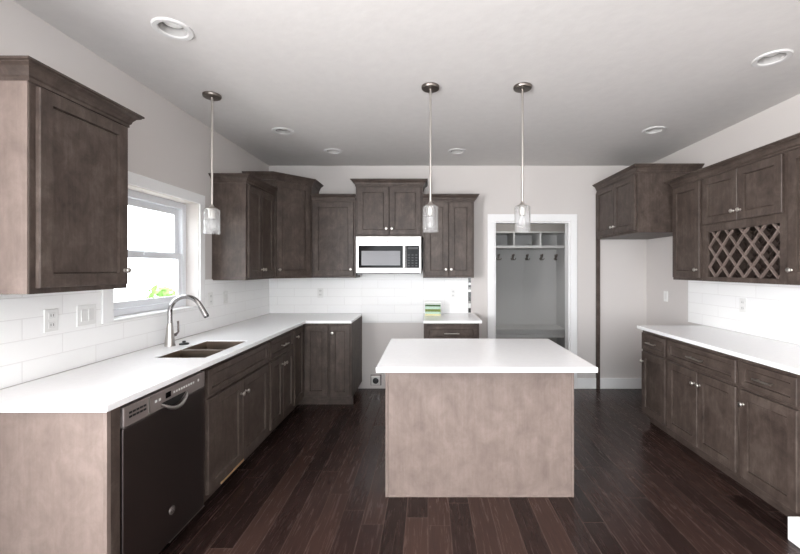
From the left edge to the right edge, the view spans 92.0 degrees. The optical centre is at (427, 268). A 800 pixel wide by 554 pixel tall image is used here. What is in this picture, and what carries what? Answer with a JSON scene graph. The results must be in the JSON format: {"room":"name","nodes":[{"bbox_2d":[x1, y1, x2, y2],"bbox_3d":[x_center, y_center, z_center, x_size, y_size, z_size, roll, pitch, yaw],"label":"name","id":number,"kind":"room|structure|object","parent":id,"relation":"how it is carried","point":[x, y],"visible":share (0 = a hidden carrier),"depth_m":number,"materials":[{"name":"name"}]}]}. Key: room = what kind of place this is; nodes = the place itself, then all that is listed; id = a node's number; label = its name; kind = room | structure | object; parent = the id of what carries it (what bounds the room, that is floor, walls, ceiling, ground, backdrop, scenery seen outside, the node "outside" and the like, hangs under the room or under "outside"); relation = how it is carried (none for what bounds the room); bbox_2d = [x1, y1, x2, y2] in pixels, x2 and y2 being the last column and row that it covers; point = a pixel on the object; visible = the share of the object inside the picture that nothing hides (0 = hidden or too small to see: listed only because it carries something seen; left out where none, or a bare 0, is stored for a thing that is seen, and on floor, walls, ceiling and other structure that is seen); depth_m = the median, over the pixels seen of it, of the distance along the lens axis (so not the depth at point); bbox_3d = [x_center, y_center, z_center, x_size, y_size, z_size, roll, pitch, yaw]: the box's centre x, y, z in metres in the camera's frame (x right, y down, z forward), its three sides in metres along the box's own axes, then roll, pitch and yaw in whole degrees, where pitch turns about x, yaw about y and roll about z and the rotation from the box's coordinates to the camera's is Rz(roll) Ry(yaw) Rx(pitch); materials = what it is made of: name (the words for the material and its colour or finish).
{"room":"kitchen","nodes":[
{"label":"kitchen","id":0,"kind":"room"},
{"bbox_2d":[0,0,268,389],"bbox_3d":[-2.015,0.105,1.342,0.160,2.710,6.684,0,0,0],"label":"wall","id":1,"kind":"structure","parent":0,"point":[170,146],"depth_m":2.72,"materials":[{"name":"grey paint"}]},
{"bbox_2d":[0,55,144,293],"bbox_3d":[-1.754,-0.367,1.829,0.359,0.946,0.622,0,0,0],"label":"upper cabinet","id":2,"kind":"object","parent":1,"relation":"attached to","point":[64,143],"visible":1,"depth_m":1.68,"materials":[{"name":"brown wood"}]},
{"bbox_2d":[0,279,268,388],"bbox_3d":[-1.930,0.320,2.787,0.008,0.448,3.774,0,0,0],"label":"tile backsplash","id":3,"kind":"structure","parent":1,"relation":"attached to","point":[27,353],"depth_m":2.15,"materials":[{"name":"white tile"}]},
{"bbox_2d":[44,308,57,332],"bbox_3d":[-1.921,0.265,1.964,0.009,0.116,0.072,0,0,0],"label":"wall outlet","id":4,"kind":"object","parent":3,"relation":"attached to","point":[50,315],"visible":1,"depth_m":1.96,"materials":[{"name":"white plastic"}]},
{"bbox_2d":[49,312,54,318],"bbox_3d":[-1.918,0.241,1.964,0.002,0.032,0.034,0,0,0],"label":"receptacle","id":5,"kind":"object","parent":4,"relation":"attached to","point":[51,314],"depth_m":1.96,"materials":[{"name":"white plastic"}]},
{"bbox_2d":[49,322,54,328],"bbox_3d":[-1.918,0.289,1.964,0.002,0.032,0.034,0,0,0],"label":"receptacle","id":6,"kind":"object","parent":4,"relation":"attached to","point":[51,324],"depth_m":1.96,"materials":[{"name":"white plastic"}]},
{"bbox_2d":[77,304,95,326],"bbox_3d":[-1.921,0.262,2.168,0.010,0.116,0.120,0,0,0],"label":"light switch","id":7,"kind":"object","parent":3,"relation":"attached to","point":[86,314],"visible":1,"depth_m":2.16,"materials":[{"name":"white plastic"}]},
{"bbox_2d":[208,292,212,305],"bbox_3d":[-1.921,0.270,3.400,0.009,0.116,0.072,0,0,0],"label":"wall outlet","id":8,"kind":"object","parent":3,"relation":"attached to","point":[210,295],"visible":1,"depth_m":3.40,"materials":[{"name":"white plastic"}]},
{"bbox_2d":[224,291,227,303],"bbox_3d":[-1.921,0.275,3.660,0.010,0.116,0.072,0,0,0],"label":"light switch","id":9,"kind":"object","parent":3,"relation":"attached to","point":[225,292],"visible":1,"depth_m":3.65,"materials":[{"name":"white plastic"}]},
{"bbox_2d":[101,171,204,323],"bbox_3d":[-2.003,-0.149,2.792,0.173,0.952,1.045,0,0,0],"label":"window","id":10,"kind":"structure","parent":1,"relation":"in","point":[111,311],"depth_m":2.92,"materials":[{"name":"white paint"}]},
{"bbox_2d":[208,173,277,279],"bbox_3d":[-1.754,-0.367,3.719,0.359,0.946,0.660,0,0,0],"label":"upper cabinet","id":11,"kind":"object","parent":1,"relation":"attached to","point":[243,249],"visible":0.98,"depth_m":3.44,"materials":[{"name":"brown wood"}]},
{"bbox_2d":[242,171,323,278],"bbox_3d":[-1.602,-0.452,4.340,0.664,1.116,0.687,0,0,0],"label":"upper cabinet","id":12,"kind":"object","parent":1,"relation":"attached to","point":[292,199],"visible":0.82,"depth_m":4.19,"materials":[{"name":"brown wood"}]},
{"bbox_2d":[13,0,799,165],"bbox_3d":[0.362,-1.300,1.342,4.835,0.100,6.924,0,0,0],"label":"ceiling","id":13,"kind":"structure","parent":0,"point":[348,76],"depth_m":2.38,"materials":[{"name":"paint"}]},
{"bbox_2d":[151,17,194,40],"bbox_3d":[-1.330,-1.288,2.009,0.192,0.095,0.192,0,0,0],"label":"recessed light","id":14,"kind":"object","parent":13,"relation":"in","point":[174,29],"visible":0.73,"depth_m":2.03,"materials":[{"name":"white plastic"}]},
{"bbox_2d":[202,91,221,233],"bbox_3d":[-1.556,-0.750,2.774,0.124,1.000,0.124,0,0,0],"label":"pendant light","id":15,"kind":"object","parent":13,"relation":"hanging from","point":[213,96],"visible":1,"depth_m":2.77,"materials":[{"name":"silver metal"}]},
{"bbox_2d":[206,204,216,217],"bbox_3d":[-1.556,-0.411,2.774,0.076,0.098,0.076,0,0,0],"label":"socket","id":16,"kind":"object","parent":15,"relation":"attached to","point":[211,210],"depth_m":2.76,"materials":[{"name":"white glass"}]},
{"bbox_2d":[272,127,293,134],"bbox_3d":[-1.318,-1.288,3.500,0.192,0.095,0.192,0,0,0],"label":"recessed light","id":17,"kind":"object","parent":13,"relation":"in","point":[278,130],"visible":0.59,"depth_m":3.53,"materials":[{"name":"grey"}]},
{"bbox_2d":[324,148,341,153],"bbox_3d":[-1.010,-1.288,4.096,0.192,0.095,0.192,0,0,0],"label":"recessed light","id":18,"kind":"object","parent":13,"relation":"in","point":[328,150],"visible":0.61,"depth_m":4.12,"materials":[{"name":"grey"}]},
{"bbox_2d":[421,82,439,231],"bbox_3d":[0.017,-0.750,2.644,0.124,1.000,0.124,0,0,0],"label":"pendant light","id":19,"kind":"object","parent":13,"relation":"hanging from","point":[429,87],"visible":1,"depth_m":2.64,"materials":[{"name":"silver metal"}]},
{"bbox_2d":[425,201,435,215],"bbox_3d":[0.017,-0.411,2.644,0.076,0.098,0.076,0,0,0],"label":"socket","id":20,"kind":"object","parent":19,"relation":"attached to","point":[430,206],"depth_m":2.62,"materials":[{"name":"white glass"}]},
{"bbox_2d":[448,148,465,153],"bbox_3d":[0.308,-1.288,4.096,0.192,0.095,0.192,0,0,0],"label":"recessed light","id":21,"kind":"object","parent":13,"relation":"in","point":[454,150],"visible":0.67,"depth_m":4.13,"materials":[{"name":"grey"}]},
{"bbox_2d":[513,82,531,231],"bbox_3d":[0.649,-0.750,2.644,0.124,1.000,0.124,0,0,0],"label":"pendant light","id":22,"kind":"object","parent":13,"relation":"hanging from","point":[522,87],"visible":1,"depth_m":2.64,"materials":[{"name":"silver metal"}]},
{"bbox_2d":[517,201,526,215],"bbox_3d":[0.649,-0.411,2.644,0.076,0.098,0.076,0,0,0],"label":"socket","id":23,"kind":"object","parent":22,"relation":"attached to","point":[522,206],"depth_m":2.62,"materials":[{"name":"white glass"}]},
{"bbox_2d":[642,126,666,133],"bbox_3d":[2.040,-1.288,3.475,0.192,0.095,0.192,0,0,0],"label":"recessed light","id":24,"kind":"object","parent":13,"relation":"in","point":[657,129],"visible":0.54,"depth_m":3.50,"materials":[{"name":"grey"}]},
{"bbox_2d":[751,49,793,66],"bbox_3d":[2.042,-1.288,2.286,0.192,0.095,0.192,0,0,0],"label":"recessed light","id":25,"kind":"object","parent":13,"relation":"in","point":[771,58],"visible":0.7,"depth_m":2.31,"materials":[{"name":"grey"}]},
{"bbox_2d":[269,166,646,388],"bbox_3d":[0.362,0.105,4.744,4.835,2.710,0.120,0,0,0],"label":"wall","id":26,"kind":"structure","parent":0,"point":[547,189],"depth_m":4.68,"materials":[{"name":"grey paint"}]},
{"bbox_2d":[310,194,359,277],"bbox_3d":[-1.073,-0.367,4.503,0.499,0.946,0.359,0,0,0],"label":"upper cabinet","id":27,"kind":"object","parent":26,"relation":"attached to","point":[333,215],"visible":0.97,"depth_m":4.37,"materials":[{"name":"brown wood"}]},
{"bbox_2d":[269,271,467,321],"bbox_3d":[-0.724,0.336,4.679,2.421,0.620,0.008,0,0,0],"label":"tile backsplash","id":28,"kind":"structure","parent":26,"relation":"attached to","point":[379,297],"depth_m":4.67,"materials":[{"name":"white tile"}]},
{"bbox_2d":[317,288,322,297],"bbox_3d":[-1.305,0.295,4.670,0.072,0.116,0.009,0,0,0],"label":"wall outlet","id":29,"kind":"object","parent":28,"relation":"attached to","point":[319,290],"visible":1,"depth_m":4.67,"materials":[{"name":"white plastic"}]},
{"bbox_2d":[450,289,455,297],"bbox_3d":[0.305,0.305,4.670,0.072,0.116,0.009,0,0,0],"label":"wall outlet","id":30,"kind":"object","parent":28,"relation":"attached to","point":[452,291],"visible":1,"depth_m":4.67,"materials":[{"name":"white plastic"}]},
{"bbox_2d":[371,375,380,384],"bbox_3d":[-0.632,1.355,4.662,0.132,0.132,0.043,0,0,0],"label":"outlet","id":31,"kind":"object","parent":26,"relation":"attached to","point":[375,379],"visible":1,"depth_m":4.65,"materials":[{"name":"white plastic"}]},
{"bbox_2d":[356,236,421,274],"bbox_3d":[-0.439,-0.143,4.455,0.728,0.430,0.434,0,0,0],"label":"microwave","id":32,"kind":"object","parent":26,"relation":"attached to","point":[374,254],"visible":1,"depth_m":4.27,"materials":[{"name":"silver metal"}]},
{"bbox_2d":[350,179,427,238],"bbox_3d":[-0.439,-0.685,4.503,0.872,0.650,0.359,0,0,0],"label":"upper cabinet","id":33,"kind":"object","parent":26,"relation":"attached to","point":[384,207],"visible":0.98,"depth_m":4.37,"materials":[{"name":"brown wood"}]},
{"bbox_2d":[362,322,422,322],"bbox_3d":[-0.427,0.652,4.678,0.745,0.010,0.011,0,0,0],"label":"trim","id":34,"kind":"structure","parent":26,"relation":"attached to","point":[362,322],"depth_m":4.67,"materials":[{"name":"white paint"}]},
{"bbox_2d":[423,194,478,277],"bbox_3d":[0.261,-0.367,4.503,0.634,0.946,0.359,0,0,0],"label":"upper cabinet","id":35,"kind":"object","parent":26,"relation":"attached to","point":[448,251],"visible":1,"depth_m":4.36,"materials":[{"name":"brown wood"}]},
{"bbox_2d":[468,278,470,312],"bbox_3d":[0.505,0.321,4.678,0.032,0.445,0.010,0,0,0],"label":"trim","id":36,"kind":"structure","parent":26,"relation":"attached to","point":[469,279],"depth_m":4.67,"materials":[{"name":"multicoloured tile"}]},
{"bbox_2d":[488,214,576,388],"bbox_3d":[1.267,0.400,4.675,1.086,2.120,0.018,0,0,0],"label":"trim","id":37,"kind":"structure","parent":26,"relation":"attached to","point":[572,218],"depth_m":4.67,"materials":[{"name":"white paint"}]},
{"bbox_2d":[596,237,599,388],"bbox_3d":[2.062,0.275,4.673,0.045,2.369,0.020,0,0,0],"label":"strip","id":38,"kind":"object","parent":26,"relation":"attached to","point":[597,240],"visible":0.79,"depth_m":4.66,"materials":[{"name":"brown wood"}]},
{"bbox_2d":[577,378,641,388],"bbox_3d":[1.630,1.395,4.677,2.060,0.130,0.014,0,0,0],"label":"baseboard","id":39,"kind":"structure","parent":26,"relation":"attached to","point":[582,383],"depth_m":4.67,"materials":[{"name":"white paint"}]},
{"bbox_2d":[158,389,799,553],"bbox_3d":[0.362,1.490,2.482,4.835,0.060,9.204,0,0,0],"label":"floor","id":40,"kind":"structure","parent":0,"point":[315,484],"depth_m":2.37,"materials":[{"name":"brown wood"}]},
{"bbox_2d":[0,407,119,553],"bbox_3d":[-1.617,1.018,1.593,0.634,0.884,0.067,0,0,0],"label":"gable","id":41,"kind":"object","parent":40,"relation":"on","point":[60,471],"visible":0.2,"depth_m":1.56,"materials":[{"name":"brown wood"}]},
{"bbox_2d":[120,371,203,553],"bbox_3d":[-1.588,1.026,1.936,0.652,0.864,0.604,0,0,0],"label":"dishwasher","id":42,"kind":"object","parent":40,"relation":"on","point":[162,430],"visible":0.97,"depth_m":1.87,"materials":[{"name":"black metal"}]},
{"bbox_2d":[200,341,268,501],"bbox_3d":[-1.601,1.018,2.708,0.666,0.884,0.915,0,0,0],"label":"base cabinet","id":43,"kind":"object","parent":40,"relation":"on","point":[236,387],"visible":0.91,"depth_m":2.58,"materials":[{"name":"brown wood"}]},
{"bbox_2d":[258,330,293,445],"bbox_3d":[-1.600,1.018,3.458,0.668,0.884,0.584,0,0,0],"label":"base cabinet","id":44,"kind":"object","parent":40,"relation":"on","point":[281,353],"visible":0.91,"depth_m":3.41,"materials":[{"name":"brown wood"}]},
{"bbox_2d":[285,323,330,417],"bbox_3d":[-1.487,1.018,4.217,0.894,0.884,0.932,0,0,0],"label":"base cabinet","id":45,"kind":"object","parent":40,"relation":"on","point":[311,347],"visible":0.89,"depth_m":4.04,"materials":[{"name":"brown wood"}]},
{"bbox_2d":[0,313,361,411],"bbox_3d":[-1.363,0.560,3.103,1.125,0.030,3.142,0,0,0],"label":"countertop","id":46,"kind":"structure","parent":45,"relation":"on","point":[107,385],"depth_m":2.00,"materials":[{"name":"white stone"}]},
{"bbox_2d":[179,340,188,344],"bbox_3d":[-1.752,0.531,2.765,0.064,0.027,0.064,0,0,0],"label":"cover","id":47,"kind":"object","parent":46,"relation":"on","point":[184,342],"visible":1,"depth_m":2.75,"materials":[{"name":"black metal"}]},
{"bbox_2d":[164,294,208,346],"bbox_3d":[-1.700,0.364,2.736,0.308,0.362,0.109,0,0,0],"label":"faucet","id":48,"kind":"object","parent":46,"relation":"on","point":[170,335],"visible":1,"depth_m":2.70,"materials":[{"name":"silver metal"}]},
{"bbox_2d":[158,341,245,357],"bbox_3d":[-1.519,0.660,2.632,0.306,0.218,0.553,0,0,0],"label":"sink","id":49,"kind":"object","parent":46,"relation":"in","point":[205,349],"visible":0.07,"depth_m":2.63,"materials":[{"name":"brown metal"}]},
{"bbox_2d":[330,316,361,403],"bbox_3d":[-0.921,1.018,4.346,0.236,0.884,0.675,0,0,0],"label":"base cabinet","id":50,"kind":"object","parent":40,"relation":"on","point":[345,338],"visible":0.97,"depth_m":4.05,"materials":[{"name":"brown wood"}]},
{"bbox_2d":[424,323,478,338],"bbox_3d":[0.247,1.018,4.337,0.585,0.884,0.662,0,0,0],"label":"base cabinet","id":51,"kind":"object","parent":40,"relation":"on","point":[431,330],"visible":0.12,"depth_m":4.05,"materials":[{"name":"brown wood"}]},
{"bbox_2d":[423,313,481,322],"bbox_3d":[0.257,0.560,4.347,0.617,0.030,0.650,0,0,0],"label":"countertop","id":52,"kind":"structure","parent":51,"relation":"on","point":[445,317],"depth_m":4.20,"materials":[{"name":"white stone"}]},
{"bbox_2d":[425,301,440,315],"bbox_3d":[0.060,0.462,4.464,0.186,0.165,0.071,0,0,7],"label":"carton","id":53,"kind":"object","parent":52,"relation":"on","point":[432,308],"visible":1,"depth_m":4.43,"materials":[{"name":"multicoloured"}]},
{"bbox_2d":[376,339,597,496],"bbox_3d":[0.325,1.002,2.558,1.224,0.915,0.879,0,0,0],"label":"kitchen island","id":54,"kind":"object","parent":40,"relation":"on","point":[464,417],"visible":1,"depth_m":2.46,"materials":[{"name":"brown wood"}]},
{"bbox_2d":[496,231,564,347],"bbox_3d":[1.367,0.436,6.350,1.715,2.048,0.520,0,0,0],"label":"locker","id":55,"kind":"object","parent":40,"relation":"on","point":[530,266],"visible":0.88,"depth_m":6.59,"materials":[{"name":"grey paint"}]},
{"bbox_2d":[496,246,564,249],"bbox_3d":[1.365,-0.345,6.350,1.668,0.040,0.480,0,0,0],"label":"shelf","id":56,"kind":"object","parent":55,"relation":"attached to","point":[497,247],"depth_m":6.16,"materials":[{"name":"grey paint"}]},
{"bbox_2d":[639,330,676,439],"bbox_3d":[2.322,1.018,3.465,0.674,0.884,0.390,0,0,0],"label":"base cabinet","id":57,"kind":"object","parent":40,"relation":"on","point":[654,360],"visible":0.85,"depth_m":3.44,"materials":[{"name":"brown wood"}]},
{"bbox_2d":[667,337,751,491],"bbox_3d":[2.322,1.018,2.891,0.674,0.884,0.756,0,0,0],"label":"base cabinet","id":58,"kind":"object","parent":40,"relation":"on","point":[703,384],"visible":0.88,"depth_m":2.81,"materials":[{"name":"brown wood"}]},
{"bbox_2d":[637,325,799,374],"bbox_3d":[2.325,0.560,2.745,0.650,0.030,1.890,0,0,0],"label":"countertop","id":59,"kind":"structure","parent":58,"relation":"on","point":[785,356],"depth_m":2.80,"materials":[{"name":"white stone"}]},
{"bbox_2d":[737,358,799,516],"bbox_3d":[2.322,1.018,2.302,0.674,0.884,0.420,0,0,0],"label":"base cabinet","id":60,"kind":"object","parent":40,"relation":"on","point":[769,404],"visible":0.95,"depth_m":2.27,"materials":[{"name":"brown wood"}]},
{"bbox_2d":[788,517,799,547],"bbox_3d":[1.986,1.397,1.927,0.097,0.125,0.295,0,0,0],"label":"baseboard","id":61,"kind":"structure","parent":40,"relation":"on","point":[793,522],"depth_m":2.04,"materials":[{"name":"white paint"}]},
{"bbox_2d":[496,224,564,342],"bbox_3d":[1.400,0.105,6.660,2.400,2.710,0.080,0,0,0],"label":"wall","id":62,"kind":"structure","parent":0,"point":[499,227],"depth_m":6.62,"materials":[{"name":"grey paint"}]},
{"bbox_2d":[647,94,799,344],"bbox_3d":[2.720,0.105,1.342,0.120,2.710,6.684,0,0,0],"label":"wall","id":63,"kind":"structure","parent":0,"point":[777,122],"depth_m":3.83,"materials":[{"name":"grey paint"}]},
{"bbox_2d":[592,163,704,238],"bbox_3d":[2.325,-0.681,4.182,0.669,0.658,0.960,0,0,0],"label":"upper cabinet","id":64,"kind":"object","parent":63,"relation":"attached to","point":[634,202],"visible":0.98,"depth_m":3.78,"materials":[{"name":"brown wood"}]},
{"bbox_2d":[664,291,667,301],"bbox_3d":[2.654,0.310,4.300,0.010,0.116,0.072,0,0,0],"label":"light switch","id":65,"kind":"object","parent":63,"relation":"attached to","point":[665,292],"visible":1,"depth_m":4.28,"materials":[{"name":"white plastic"}]},
{"bbox_2d":[664,171,702,280],"bbox_3d":[2.477,-0.367,3.518,0.364,0.946,0.453,0,0,0],"label":"upper cabinet","id":66,"kind":"object","parent":63,"relation":"attached to","point":[687,188],"visible":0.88,"depth_m":3.46,"materials":[{"name":"brown wood"}]},
{"bbox_2d":[696,140,787,284],"bbox_3d":[2.477,-0.367,2.903,0.364,0.946,0.776,0,0,0],"label":"wine rack cabinet","id":67,"kind":"object","parent":63,"relation":"attached to","point":[745,195],"visible":0.97,"depth_m":2.88,"materials":[{"name":"brown wood"}]},
{"bbox_2d":[688,280,799,344],"bbox_3d":[2.655,0.325,2.995,0.008,0.439,1.860,0,0,0],"label":"tile backsplash","id":68,"kind":"structure","parent":63,"relation":"attached to","point":[773,310],"depth_m":3.17,"materials":[{"name":"white tile"}]},
{"bbox_2d":[739,298,746,312],"bbox_3d":[2.646,0.310,3.235,0.009,0.116,0.072,0,0,0],"label":"wall outlet","id":69,"kind":"object","parent":68,"relation":"attached to","point":[742,302],"visible":1,"depth_m":3.23,"materials":[{"name":"white plastic"}]},
{"bbox_2d":[779,133,799,284],"bbox_3d":[2.477,-0.367,2.281,0.364,0.946,0.465,0,0,0],"label":"upper cabinet","id":70,"kind":"object","parent":63,"relation":"attached to","point":[792,143],"visible":1,"depth_m":2.45,"materials":[{"name":"brown wood"}]},
{"label":"outside","id":71,"kind":"structure","parent":0,"visible":0},
{"bbox_2d":[114,292,172,301],"bbox_3d":[-16.267,1.910,9.000,27.465,0.100,42.000,0,0,0],"label":"ground","id":72,"kind":"structure","parent":71,"point":[118,296],"depth_m":26.52,"materials":[{"name":"white"}]},
{"bbox_2d":[146,284,175,298],"bbox_3d":[-5.562,1.093,8.110,1.154,1.534,1.104,0,0,0],"label":"shrub","id":73,"kind":"object","parent":72,"relation":"on","point":[165,290],"visible":0.11,"depth_m":8.08,"materials":[{"name":"green plant"}]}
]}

